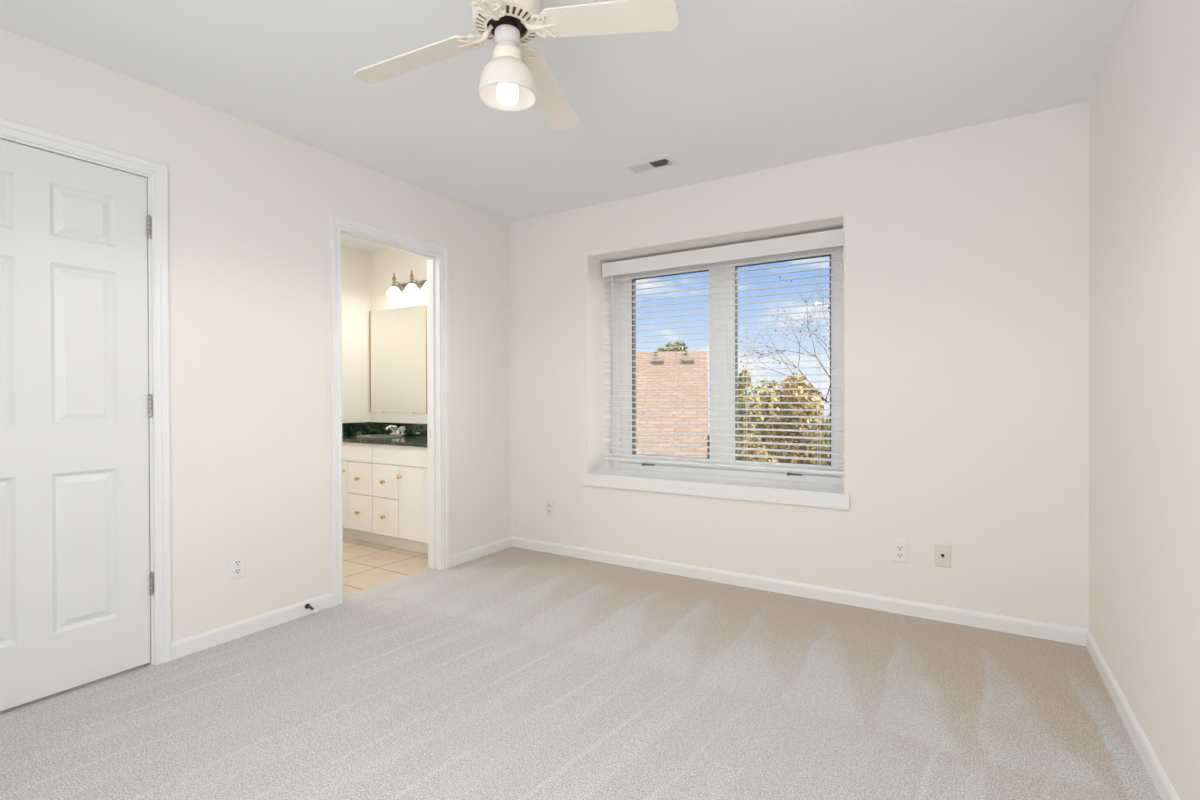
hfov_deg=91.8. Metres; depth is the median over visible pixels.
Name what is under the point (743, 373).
tree
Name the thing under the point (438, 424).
trim
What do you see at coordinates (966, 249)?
wall
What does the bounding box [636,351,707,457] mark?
house
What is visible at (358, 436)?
sink
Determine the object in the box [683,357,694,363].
roof vent
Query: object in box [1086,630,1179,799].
baseboard
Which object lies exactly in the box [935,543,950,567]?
cable wall plate
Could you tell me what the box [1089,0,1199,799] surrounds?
wall
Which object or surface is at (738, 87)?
ceiling
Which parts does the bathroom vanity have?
door, drawer, drawer, drawer, drawer, door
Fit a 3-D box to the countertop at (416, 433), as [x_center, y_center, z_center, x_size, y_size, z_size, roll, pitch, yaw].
[-1.601,0.265,4.650,1.481,0.129,0.547,0,0,32]
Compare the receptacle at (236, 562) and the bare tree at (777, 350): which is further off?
the bare tree at (777, 350)
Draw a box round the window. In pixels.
[612,246,843,484]
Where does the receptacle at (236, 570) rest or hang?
attached to the electrical outlet at (236, 562)
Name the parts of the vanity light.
lamp shade, arm, lamp shade, plate, arm, lamp shade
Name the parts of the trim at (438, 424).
stop moulding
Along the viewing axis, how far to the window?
3.86 m
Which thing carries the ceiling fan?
hanging from the ceiling
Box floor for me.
[0,537,1160,799]
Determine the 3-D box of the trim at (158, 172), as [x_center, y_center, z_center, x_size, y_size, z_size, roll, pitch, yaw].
[-2.123,0.062,2.165,0.140,2.117,0.848,0,0,32]
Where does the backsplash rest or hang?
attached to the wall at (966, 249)
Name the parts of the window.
sash, sash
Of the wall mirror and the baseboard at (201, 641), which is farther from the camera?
the wall mirror
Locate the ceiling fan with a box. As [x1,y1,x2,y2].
[354,0,679,131]
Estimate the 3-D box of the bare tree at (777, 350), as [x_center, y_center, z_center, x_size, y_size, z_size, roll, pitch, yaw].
[4.881,0.799,11.826,5.423,6.714,3.721,0,0,32]
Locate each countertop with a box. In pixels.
[342,422,427,446]
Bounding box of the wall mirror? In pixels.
[369,304,426,412]
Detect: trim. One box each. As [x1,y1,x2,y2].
[0,118,170,665]
[330,214,449,605]
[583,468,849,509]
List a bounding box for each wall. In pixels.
[0,28,511,664]
[341,246,369,422]
[369,101,1089,629]
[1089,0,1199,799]
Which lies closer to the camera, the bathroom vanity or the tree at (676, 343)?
the bathroom vanity
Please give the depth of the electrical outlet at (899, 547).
3.01 m
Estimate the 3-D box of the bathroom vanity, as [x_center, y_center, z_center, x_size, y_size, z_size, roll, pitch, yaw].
[-1.609,0.724,4.652,1.466,0.788,0.557,0,0,32]
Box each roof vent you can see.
[652,357,664,363]
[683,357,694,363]
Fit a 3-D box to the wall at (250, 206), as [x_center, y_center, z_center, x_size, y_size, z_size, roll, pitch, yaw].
[-1.799,-0.078,2.699,0.120,2.490,4.070,0,0,32]
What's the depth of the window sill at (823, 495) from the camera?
3.56 m
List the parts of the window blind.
ladder cord, ladder cord, rail, ladder cord, ladder cord, pull cord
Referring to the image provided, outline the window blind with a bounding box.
[602,228,843,473]
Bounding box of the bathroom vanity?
[342,442,427,553]
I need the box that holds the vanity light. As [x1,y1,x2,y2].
[386,270,426,295]
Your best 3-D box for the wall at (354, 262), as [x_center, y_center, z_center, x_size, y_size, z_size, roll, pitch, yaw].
[-2.739,-0.045,4.346,0.120,2.570,2.270,0,0,32]
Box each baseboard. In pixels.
[171,536,511,659]
[512,536,1087,645]
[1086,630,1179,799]
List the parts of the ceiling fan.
blade, blade, lamp shade, light bulb, blade, blade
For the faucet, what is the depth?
4.90 m
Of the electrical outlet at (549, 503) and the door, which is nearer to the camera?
the door
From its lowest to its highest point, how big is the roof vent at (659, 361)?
0.204 m
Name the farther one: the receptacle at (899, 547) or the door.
the receptacle at (899, 547)
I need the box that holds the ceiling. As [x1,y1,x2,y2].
[0,0,1132,251]
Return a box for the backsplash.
[370,422,426,435]
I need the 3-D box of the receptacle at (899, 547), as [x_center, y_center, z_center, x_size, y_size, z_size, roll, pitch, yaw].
[1.550,0.763,3.006,0.033,0.025,0.002,0,0,32]
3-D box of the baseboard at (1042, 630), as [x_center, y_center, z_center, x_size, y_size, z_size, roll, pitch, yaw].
[0.761,1.067,3.501,3.374,0.074,0.012,0,0,32]
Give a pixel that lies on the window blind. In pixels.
(831, 238)
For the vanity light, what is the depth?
4.86 m
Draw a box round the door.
[0,139,153,710]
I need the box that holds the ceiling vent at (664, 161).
[621,154,680,174]
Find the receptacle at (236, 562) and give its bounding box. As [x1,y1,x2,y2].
[234,560,240,565]
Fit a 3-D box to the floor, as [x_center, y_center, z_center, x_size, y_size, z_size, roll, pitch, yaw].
[-0.990,1.181,2.273,5.284,0.130,4.190,0,0,32]
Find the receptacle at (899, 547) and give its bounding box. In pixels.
[897,545,903,549]
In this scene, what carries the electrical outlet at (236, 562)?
attached to the wall at (250, 206)
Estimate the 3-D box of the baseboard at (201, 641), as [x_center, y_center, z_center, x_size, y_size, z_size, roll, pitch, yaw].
[-1.708,1.079,2.720,0.012,0.074,3.947,0,0,32]
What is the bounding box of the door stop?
[305,604,316,612]
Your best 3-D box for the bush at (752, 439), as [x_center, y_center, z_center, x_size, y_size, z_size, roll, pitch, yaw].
[3.116,2.419,12.149,0.928,3.465,0.906,0,0,23]
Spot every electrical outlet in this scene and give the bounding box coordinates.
[229,553,244,580]
[546,500,553,516]
[892,539,907,562]
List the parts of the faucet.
spout, handle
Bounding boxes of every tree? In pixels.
[657,341,687,351]
[738,276,829,462]
[738,370,761,445]
[738,374,813,461]
[766,372,823,462]
[795,397,825,464]
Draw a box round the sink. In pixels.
[355,435,402,437]
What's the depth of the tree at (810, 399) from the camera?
13.62 m
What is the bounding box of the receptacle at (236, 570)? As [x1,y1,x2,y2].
[234,568,241,573]
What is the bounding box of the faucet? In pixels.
[385,425,405,435]
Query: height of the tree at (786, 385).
4.861 m
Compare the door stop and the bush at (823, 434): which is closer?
the door stop
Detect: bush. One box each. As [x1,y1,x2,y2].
[738,433,767,460]
[813,413,829,464]
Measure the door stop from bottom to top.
0.033 m
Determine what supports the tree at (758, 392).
on the ground
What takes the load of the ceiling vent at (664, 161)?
in the ceiling

